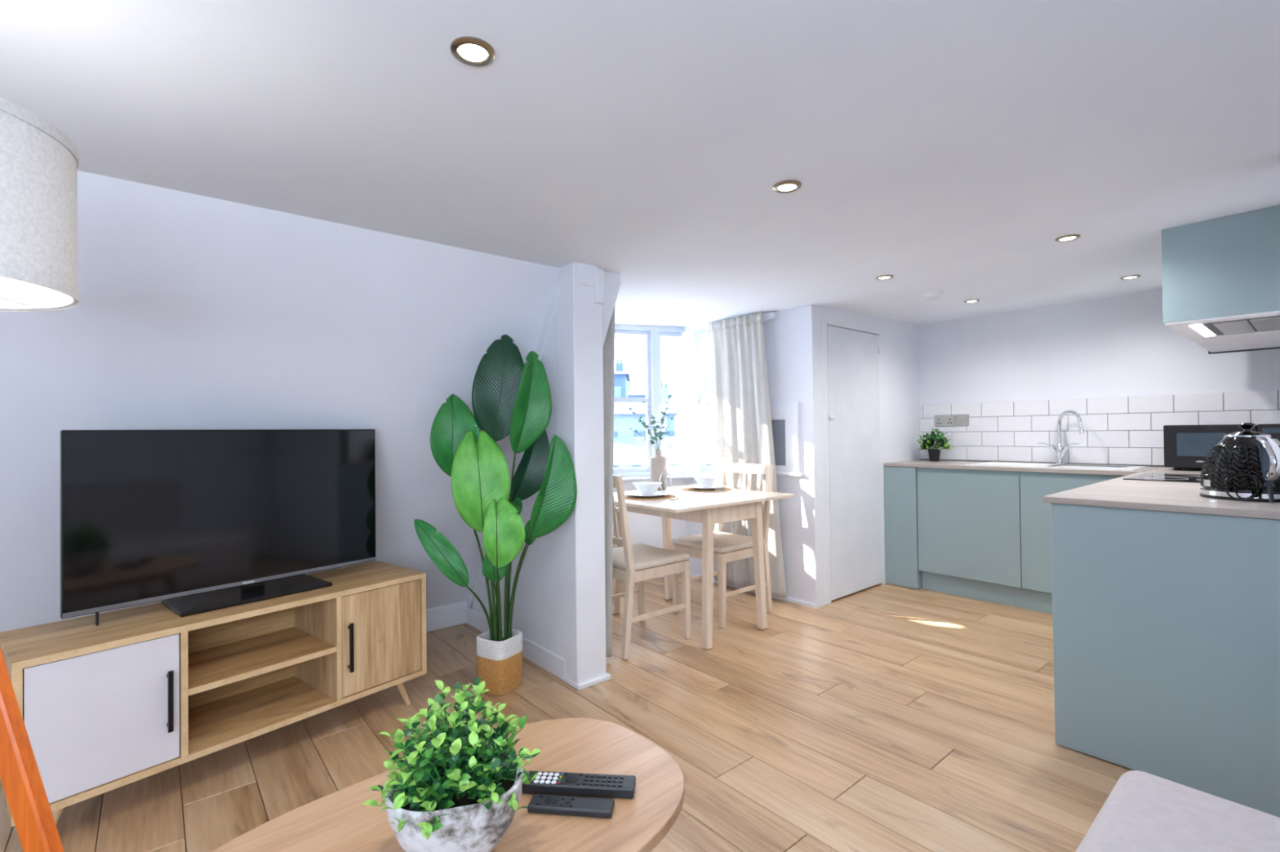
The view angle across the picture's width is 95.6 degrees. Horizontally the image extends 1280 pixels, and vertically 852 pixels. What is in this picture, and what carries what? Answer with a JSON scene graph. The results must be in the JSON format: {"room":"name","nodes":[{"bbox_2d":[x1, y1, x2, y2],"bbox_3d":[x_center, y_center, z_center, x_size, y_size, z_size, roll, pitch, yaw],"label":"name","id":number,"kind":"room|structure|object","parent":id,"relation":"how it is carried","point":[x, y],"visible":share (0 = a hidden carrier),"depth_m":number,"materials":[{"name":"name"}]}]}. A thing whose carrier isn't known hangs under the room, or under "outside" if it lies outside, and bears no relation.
{"room":"open-plan living room","nodes":[
{"label":"open-plan living room","id":0,"kind":"room"},
{"bbox_2d":[0,170,559,631],"bbox_3d":[-2.064,0.205,2.089,3.483,1.960,1.330,0,-1,-40],"label":"wall","id":1,"kind":"structure","parent":0,"point":[193,311],"depth_m":2.12,"materials":[{"name":"white paint"}]},
{"bbox_2d":[426,601,466,632],"bbox_3d":[-2.353,1.125,2.459,3.353,0.135,0.105,0,-1,-40],"label":"baseboard","id":2,"kind":"structure","parent":1,"relation":"attached to","point":[453,615],"depth_m":3.41,"materials":[{"name":"white paint"}]},
{"bbox_2d":[560,262,621,690],"bbox_3d":[-0.211,0.207,2.720,0.297,1.930,0.135,0,-1,-40],"label":"wall","id":3,"kind":"structure","parent":1,"relation":"attached to","point":[588,293],"depth_m":2.64,"materials":[{"name":"white paint"}]},
{"bbox_2d":[466,268,565,679],"bbox_3d":[-0.846,0.161,3.380,0.166,2.050,1.730,0,-1,-40],"label":"wall partition","id":4,"kind":"structure","parent":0,"point":[538,611],"depth_m":2.82,"materials":[{"name":"white paint"}]},
{"bbox_2d":[0,575,1133,851],"bbox_3d":[0.173,1.200,2.014,6.948,0.080,5.100,0,-1,-40],"label":"floor","id":5,"kind":"structure","parent":0,"point":[886,717],"depth_m":2.15,"materials":[{"name":"brown wood"}]},
{"bbox_2d":[0,646,64,851],"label":"floor lamp","id":6,"kind":"object","parent":5,"relation":"on","point":[22,783],"depth_m":0.83,"materials":[{"name":"wood"}]},
{"bbox_2d":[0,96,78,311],"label":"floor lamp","id":7,"kind":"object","parent":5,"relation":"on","point":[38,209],"depth_m":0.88,"materials":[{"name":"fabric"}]},
{"bbox_2d":[0,561,426,826],"bbox_3d":[-1.430,0.905,2.115,0.422,0.554,1.203,-1,-1,38],"label":"tv console","id":8,"kind":"object","parent":5,"relation":"on","point":[146,691],"visible":0.92,"depth_m":1.93,"materials":[{"name":"brown wood"}]},
{"bbox_2d":[59,429,376,626],"bbox_3d":[-1.468,0.321,2.147,0.251,0.616,0.970,-1,-1,38],"label":"television","id":9,"kind":"object","parent":8,"relation":"on","point":[193,522],"visible":1,"depth_m":2.04,"materials":[{"name":"black plastic"}]},
{"bbox_2d":[187,626,335,689],"bbox_3d":[-1.432,0.844,2.121,0.374,0.020,0.455,-1,-1,38],"label":"shelf","id":10,"kind":"object","parent":8,"relation":"attached to","point":[213,665],"depth_m":2.12,"materials":[{"name":"brown wood"}]},
{"bbox_2d":[211,718,684,851],"bbox_3d":[-0.325,0.931,1.005,0.908,0.453,0.530,0,-1,-42],"label":"coffee table","id":11,"kind":"object","parent":5,"relation":"on","point":[339,821],"visible":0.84,"depth_m":1.05,"materials":[{"name":"brown wood"}]},
{"bbox_2d":[363,676,540,851],"bbox_3d":[-0.303,0.568,0.961,0.277,0.272,0.249,0,-1,-13],"label":"plant","id":12,"kind":"object","parent":11,"relation":"on","point":[461,793],"visible":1,"depth_m":0.92,"materials":[{"name":"green plant"}]},
{"bbox_2d":[384,744,523,851],"bbox_3d":[-0.305,0.643,0.963,0.216,0.122,0.202,0,-1,-40],"label":"bowl","id":13,"kind":"object","parent":11,"relation":"on","point":[471,820],"depth_m":0.90,"materials":[{"name":"stone"}]},
{"bbox_2d":[527,794,614,818],"bbox_3d":[-0.126,0.695,1.062,0.155,0.015,0.038,-1,-1,7],"label":"remote control","id":14,"kind":"object","parent":11,"relation":"on","point":[539,803],"visible":1,"depth_m":1.05,"materials":[{"name":"black plastic"}]},
{"bbox_2d":[521,770,635,799],"bbox_3d":[-0.117,0.692,1.121,0.215,0.021,0.046,-1,-1,6],"label":"remote control","id":15,"kind":"object","parent":11,"relation":"on","point":[565,784],"visible":0.97,"depth_m":1.11,"materials":[{"name":"black plastic"}]},
{"bbox_2d":[413,334,577,696],"bbox_3d":[-0.624,0.383,2.522,0.603,1.583,0.370,0,-1,-38],"label":"leaf plant","id":16,"kind":"object","parent":5,"relation":"on","point":[512,397],"visible":1,"depth_m":2.53,"materials":[{"name":"green plant"}]},
{"bbox_2d":[475,627,522,696],"bbox_3d":[-0.632,1.058,2.615,0.190,0.235,0.190,0,-1,-40],"label":"basket","id":17,"kind":"object","parent":5,"relation":"on","point":[499,655],"depth_m":2.55,"materials":[{"name":"orange wicker"}]},
{"bbox_2d":[612,475,690,659],"bbox_3d":[-0.047,0.711,3.203,0.497,0.925,0.430,0,-1,-40],"label":"dining chair","id":18,"kind":"object","parent":5,"relation":"on","point":[641,562],"visible":0.66,"depth_m":3.03,"materials":[{"name":"wood"}]},
{"bbox_2d":[612,485,795,649],"bbox_3d":[0.281,0.795,3.510,0.990,0.754,0.870,0,-1,-40],"label":"dining table","id":19,"kind":"object","parent":5,"relation":"on","point":[707,508],"visible":0.7,"depth_m":3.27,"materials":[{"name":"brown wood"}]},
{"bbox_2d":[624,494,675,500],"bbox_3d":[0.045,0.417,3.424,0.338,0.004,0.338,0,-1,-40],"label":"placemat","id":20,"kind":"object","parent":19,"relation":"on","point":[667,496],"visible":0.49,"depth_m":3.33,"materials":[{"name":"brown wicker"}]},
{"bbox_2d":[626,491,669,497],"bbox_3d":[0.045,0.405,3.424,0.260,0.018,0.260,0,-1,-40],"label":"plate","id":21,"kind":"object","parent":20,"relation":"on","point":[637,494],"visible":0.81,"depth_m":3.42,"materials":[{"name":"ceramic"}]},
{"bbox_2d":[632,481,662,495],"bbox_3d":[0.045,0.372,3.425,0.173,0.070,0.173,0,-1,-40],"label":"bowl","id":22,"kind":"object","parent":21,"relation":"on","point":[646,488],"visible":1,"depth_m":3.38,"materials":[{"name":"ceramic"}]},
{"bbox_2d":[623,395,679,489],"bbox_3d":[0.074,0.109,3.883,0.377,0.630,0.122,-1,-1,-4],"label":"vase","id":23,"kind":"object","parent":19,"relation":"on","point":[658,462],"visible":0.99,"depth_m":3.86,"materials":[{"name":"white ceramic"}]},
{"bbox_2d":[673,485,687,488],"bbox_3d":[0.305,0.421,3.994,0.060,0.004,0.200,-1,-1,38],"label":"napkin","id":24,"kind":"object","parent":19,"relation":"on","point":[685,486],"visible":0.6,"depth_m":3.94,"materials":[{"name":"white fabric"}]},
{"bbox_2d":[680,487,732,492],"bbox_3d":[0.440,0.417,3.833,0.338,0.004,0.338,0,-1,-40],"label":"placemat","id":25,"kind":"object","parent":19,"relation":"on","point":[686,489],"visible":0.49,"depth_m":3.75,"materials":[{"name":"brown wicker"}]},
{"bbox_2d":[686,484,726,489],"bbox_3d":[0.440,0.405,3.833,0.260,0.018,0.260,0,-1,-40],"label":"plate","id":26,"kind":"object","parent":25,"relation":"on","point":[695,486],"visible":0.85,"depth_m":3.82,"materials":[{"name":"ceramic"}]},
{"bbox_2d":[693,475,719,488],"bbox_3d":[0.439,0.372,3.834,0.173,0.070,0.173,0,-1,-40],"label":"bowl","id":27,"kind":"object","parent":26,"relation":"on","point":[704,482],"visible":0.98,"depth_m":3.79,"materials":[{"name":"ceramic"}]},
{"bbox_2d":[671,462,773,628],"bbox_3d":[0.523,0.710,3.662,0.497,0.925,0.430,0,-1,-40],"label":"dining chair","id":28,"kind":"object","parent":5,"relation":"on","point":[727,548],"visible":0.77,"depth_m":3.62,"materials":[{"name":"brown wood"}]},
{"bbox_2d":[884,466,922,589],"bbox_3d":[1.937,0.730,4.249,0.132,0.862,0.233,0,-1,-40],"label":"end panel","id":29,"kind":"object","parent":5,"relation":"on","point":[900,487],"visible":0.88,"depth_m":4.20,"materials":[{"name":"teal wood"}]},
{"bbox_2d":[916,467,1022,588],"bbox_3d":[2.396,0.655,4.062,0.570,0.730,0.638,0,-1,-40],"label":"base cabinet","id":30,"kind":"object","parent":5,"relation":"on","point":[969,520],"visible":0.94,"depth_m":3.85,"materials":[{"name":"teal wood"}]},
{"bbox_2d":[883,460,1159,475],"bbox_3d":[2.505,0.273,3.933,0.603,0.024,1.462,0,-1,-40],"label":"countertop","id":31,"kind":"structure","parent":30,"relation":"on","point":[916,464],"depth_m":3.73,"materials":[{"name":"beige laminate"}]},
{"bbox_2d":[916,428,955,462],"bbox_3d":[2.273,0.145,4.463,0.238,0.253,0.259,0,-1,-40],"label":"potted herb","id":32,"kind":"object","parent":31,"relation":"on","point":[934,454],"visible":1,"depth_m":4.43,"materials":[{"name":"plant"}]},
{"bbox_2d":[927,448,941,462],"bbox_3d":[2.263,0.224,4.460,0.094,0.094,0.094,0,-1,-40],"label":"pot","id":33,"kind":"object","parent":32,"relation":"on","point":[934,454],"depth_m":4.43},
{"bbox_2d":[964,462,1148,471],"bbox_3d":[2.668,0.332,3.756,0.425,0.164,0.885,0,-1,-40],"label":"sink","id":34,"kind":"object","parent":31,"relation":"in","point":[984,464],"visible":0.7,"depth_m":3.74,"materials":[{"name":"metal"}]},
{"bbox_2d":[1037,409,1084,463],"bbox_3d":[2.836,0.076,3.884,0.099,0.366,0.282,0,-1,-27],"label":"mixer tap","id":35,"kind":"object","parent":31,"relation":"on","point":[1060,451],"visible":0.94,"depth_m":3.91,"materials":[{"name":"silver metal"}]},
{"bbox_2d":[921,571,1053,613],"bbox_3d":[2.425,1.085,3.683,0.017,0.137,1.240,0,-1,-40],"label":"plinth","id":36,"kind":"object","parent":5,"relation":"on","point":[1033,600],"visible":0.43,"depth_m":3.82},
{"bbox_2d":[1019,471,1124,593],"bbox_3d":[2.782,0.645,3.602,0.570,0.730,0.560,0,-1,-40],"label":"base cabinet","id":37,"kind":"object","parent":5,"relation":"on","point":[1035,514],"visible":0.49,"depth_m":3.56,"materials":[{"name":"teal wood"}]},
{"bbox_2d":[1050,502,1279,817],"bbox_3d":[2.342,0.704,2.413,1.732,0.864,0.603,0,-1,-40],"label":"base cabinet","id":38,"kind":"object","parent":5,"relation":"on","point":[1166,624],"visible":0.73,"depth_m":1.84,"materials":[{"name":"teal wood"}]},
{"bbox_2d":[1042,466,1279,519],"bbox_3d":[2.532,0.259,2.594,2.282,0.022,0.624,0,-1,-40],"label":"countertop","id":39,"kind":"structure","parent":38,"relation":"on","point":[1155,495],"depth_m":2.02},
{"bbox_2d":[1123,472,1200,483],"bbox_3d":[2.645,0.245,2.697,0.520,0.006,0.530,0,-1,-40],"label":"induction hob","id":40,"kind":"object","parent":39,"relation":"in","point":[1196,478],"visible":0.52,"depth_m":2.75,"materials":[{"name":"black glass"}]},
{"bbox_2d":[1163,423,1279,470],"bbox_3d":[3.249,0.119,3.208,0.378,0.255,0.482,0,-1,-40],"label":"microwave","id":41,"kind":"object","parent":39,"relation":"on","point":[1185,446],"visible":0.57,"depth_m":3.19,"materials":[{"name":"black plastic"}]},
{"bbox_2d":[1200,422,1279,502],"bbox_3d":[2.076,0.117,1.969,0.240,0.258,0.261,0,-1,-16],"label":"kettle","id":42,"kind":"object","parent":39,"relation":"on","point":[1256,454],"visible":0.96,"depth_m":1.93,"materials":[{"name":"black plastic"}]},
{"bbox_2d":[1224,472,1275,503],"bbox_3d":[1.974,0.199,1.880,0.062,0.092,0.115,0,-1,-40],"label":"power cable","id":43,"kind":"object","parent":39,"relation":"on","point":[1269,486],"visible":1,"depth_m":1.87,"materials":[{"name":"black plastic"}]},
{"bbox_2d":[1075,770,1279,851],"bbox_3d":[0.495,0.735,-0.009,2.465,0.800,1.232,0,-1,-40],"label":"sofa","id":44,"kind":"object","parent":5,"relation":"on","point":[1144,811],"visible":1,"depth_m":1.05,"materials":[{"name":"fabric"}]},
{"bbox_2d":[602,304,615,657],"bbox_3d":[-0.265,0.215,2.995,0.065,1.880,0.460,0,-1,-40],"label":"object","id":45,"kind":"object","parent":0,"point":[608,348],"visible":0.09,"depth_m":2.87,"materials":[{"name":"white paint"}]},
{"bbox_2d":[0,0,1279,346],"bbox_3d":[0.137,-0.878,2.091,6.900,0.268,5.200,0,-1,-40],"label":"ceiling","id":46,"kind":"structure","parent":0,"point":[947,146],"depth_m":1.45,"materials":[{"name":"white paint"}]},
{"bbox_2d":[449,35,495,66],"bbox_3d":[-0.334,-0.746,1.158,0.087,0.008,0.087,0,-1,-40],"label":"recessed light","id":47,"kind":"object","parent":46,"relation":"in","point":[469,51],"visible":1,"depth_m":1.15,"materials":[{"name":"silver metal"}]},
{"bbox_2d":[708,312,786,598],"bbox_3d":[0.725,0.188,4.058,0.077,1.907,0.630,0,-1,-40],"label":"curtain","id":48,"kind":"object","parent":46,"relation":"hanging from","point":[741,427],"visible":0.71,"depth_m":4.04,"materials":[{"name":"white fabric"}]},
{"bbox_2d":[773,180,801,193],"bbox_3d":[0.460,-0.748,1.815,0.087,0.008,0.087,0,-1,-40],"label":"recessed light","id":49,"kind":"object","parent":46,"relation":"in","point":[786,186],"visible":1,"depth_m":1.81,"materials":[{"name":"silver metal"}]},
{"bbox_2d":[875,275,893,279],"bbox_3d":[1.278,-0.777,3.033,0.087,0.008,0.087,0,-1,-40],"label":"recessed light","id":50,"kind":"object","parent":46,"relation":"in","point":[883,277],"visible":1,"depth_m":3.02,"materials":[{"name":"silver metal"}]},
{"bbox_2d":[920,290,942,300],"bbox_3d":[1.742,-0.777,3.461,0.116,0.042,0.116,0,-1,-40],"label":"smoke detector","id":51,"kind":"object","parent":46,"relation":"attached to","point":[933,295],"visible":1,"depth_m":3.42,"materials":[{"name":"white plastic"}]},
{"bbox_2d":[964,299,979,302],"bbox_3d":[2.142,-0.806,3.746,0.087,0.008,0.087,0,-1,-40],"label":"recessed light","id":52,"kind":"object","parent":46,"relation":"in","point":[969,300],"visible":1,"depth_m":3.74,"materials":[{"name":"silver metal"}]},
{"bbox_2d":[1054,234,1080,242],"bbox_3d":[1.798,-0.789,2.438,0.087,0.008,0.087,0,-1,-40],"label":"recessed light","id":53,"kind":"object","parent":46,"relation":"in","point":[1073,237],"visible":1,"depth_m":2.43,"materials":[{"name":"silver metal"}]},
{"bbox_2d":[1120,275,1140,279],"bbox_3d":[2.705,-0.821,3.200,0.087,0.008,0.087,0,-1,-40],"label":"recessed light","id":54,"kind":"object","parent":46,"relation":"in","point":[1131,277],"visible":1,"depth_m":3.19,"materials":[{"name":"silver metal"}]},
{"bbox_2d":[612,478,684,582],"bbox_3d":[-0.476,0.143,4.385,2.080,2.100,0.154,0,-1,-21],"label":"wall","id":55,"kind":"structure","parent":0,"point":[644,529],"depth_m":4.52,"materials":[{"name":"white paint"}]},
{"bbox_2d":[613,324,697,481],"bbox_3d":[-0.147,-0.195,4.428,1.430,1.212,0.220,0,-1,-21],"label":"window","id":56,"kind":"structure","parent":55,"relation":"attached to","point":[652,334],"depth_m":4.55,"materials":[{"name":"metal"}]},
{"bbox_2d":[678,305,824,608],"bbox_3d":[0.753,0.138,4.228,0.112,2.080,1.246,0,-1,-40],"label":"wall","id":57,"kind":"structure","parent":0,"point":[793,340],"depth_m":3.83,"materials":[{"name":"white paint"}]},
{"bbox_2d":[693,328,712,472],"bbox_3d":[0.606,-0.199,4.396,0.080,1.100,0.450,0,-1,-40],"label":"window","id":58,"kind":"structure","parent":57,"relation":"in","point":[700,400],"depth_m":4.53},
{"bbox_2d":[706,311,777,331],"bbox_3d":[0.717,-0.746,4.154,0.030,0.045,0.620,0,-1,-40],"label":"rail","id":59,"kind":"object","parent":57,"relation":"attached to","point":[772,315],"visible":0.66,"depth_m":3.94,"materials":[{"name":"white metal"}]},
{"bbox_2d":[770,402,802,476],"bbox_3d":[0.916,0.089,3.942,0.030,0.483,0.415,0,-1,-40],"label":"window","id":60,"kind":"structure","parent":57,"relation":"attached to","point":[784,420],"depth_m":3.87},
{"bbox_2d":[775,471,802,476],"bbox_3d":[0.918,0.321,3.939,0.030,0.020,0.415,0,-1,-40],"label":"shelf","id":61,"kind":"object","parent":60,"relation":"attached to","point":[786,473],"depth_m":3.84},
{"bbox_2d":[820,306,920,604],"bbox_3d":[1.700,0.128,4.283,1.410,2.080,0.100,0,-1,-40],"label":"wall","id":62,"kind":"structure","parent":0,"point":[898,341],"depth_m":4.44,"materials":[{"name":"white paint"}]},
{"bbox_2d":[821,314,883,604],"bbox_3d":[1.484,0.216,4.047,0.765,1.903,0.060,0,-1,-40],"label":"door","id":63,"kind":"structure","parent":62,"relation":"in","point":[852,517],"depth_m":4.01,"materials":[{"name":"paint"}]},
{"bbox_2d":[918,289,1279,466],"bbox_3d":[2.972,0.100,3.947,0.132,2.100,2.330,0,-1,-40],"label":"wall","id":64,"kind":"structure","parent":0,"point":[1114,362],"depth_m":3.87,"materials":[{"name":"paint"}]},
{"bbox_2d":[933,414,955,426],"bbox_3d":[2.382,-0.042,4.538,0.012,0.090,0.155,0,-1,-40],"label":"double socket","id":65,"kind":"object","parent":64,"relation":"attached to","point":[940,420],"visible":1,"depth_m":4.53,"materials":[{"name":"metal"}]},
{"bbox_2d":[955,414,968,426],"bbox_3d":[2.465,-0.045,4.439,0.012,0.088,0.094,0,-1,-40],"label":"switch","id":66,"kind":"object","parent":64,"relation":"attached to","point":[961,420],"visible":1,"depth_m":4.44,"materials":[{"name":"metal"}]},
{"bbox_3d":[2.788,0.085,2.325,2.260,2.100,0.120,0,-1,-40],"label":"wall","id":67,"kind":"structure","parent":0,"visible":0},
{"bbox_2d":[1161,205,1279,354],"bbox_3d":[2.790,-0.605,2.673,1.408,0.399,0.386,0,-1,-40],"label":"upper cabinet","id":68,"kind":"object","parent":67,"relation":"attached to","point":[1221,276],"visible":1,"depth_m":2.26,"materials":[{"name":"teal wood"}]},
{"bbox_2d":[1164,310,1279,354],"bbox_3d":[2.792,-0.417,2.672,1.406,0.022,0.384,0,-1,-40],"label":"range hood","id":69,"kind":"object","parent":68,"relation":"on","point":[1224,331],"depth_m":2.45,"materials":[{"name":"silver metal"}]},
{"label":"outside","id":70,"kind":"structure","parent":0,"visible":0},
{"bbox_3d":[-15.567,11.455,96.371,220.000,0.200,152.000,0,-1,-40],"label":"ground","id":71,"kind":"structure","parent":70,"visible":0},
{"bbox_2d":[613,359,630,397],"bbox_3d":[-2.160,2.997,39.975,3.000,15.200,5.600,-1,-1,0],"label":"house","id":72,"kind":"structure","parent":71,"relation":"on","point":[621,376],"depth_m":37.54,"materials":[{"name":"stone"}]},
{"bbox_2d":[613,382,679,437],"bbox_3d":[-0.649,4.122,29.960,6.400,12.700,5.600,-1,-1,0],"label":"house","id":73,"kind":"structure","parent":71,"relation":"on","point":[623,415],"depth_m":27.51,"materials":[{"name":"stone"}]},
{"bbox_2d":[627,379,673,398],"bbox_3d":[0.346,3.366,48.971,4.800,14.600,5.600,-1,-1,0],"label":"house","id":74,"kind":"structure","parent":71,"relation":"on","point":[637,393],"depth_m":47.24,"materials":[{"name":"stone"}]},
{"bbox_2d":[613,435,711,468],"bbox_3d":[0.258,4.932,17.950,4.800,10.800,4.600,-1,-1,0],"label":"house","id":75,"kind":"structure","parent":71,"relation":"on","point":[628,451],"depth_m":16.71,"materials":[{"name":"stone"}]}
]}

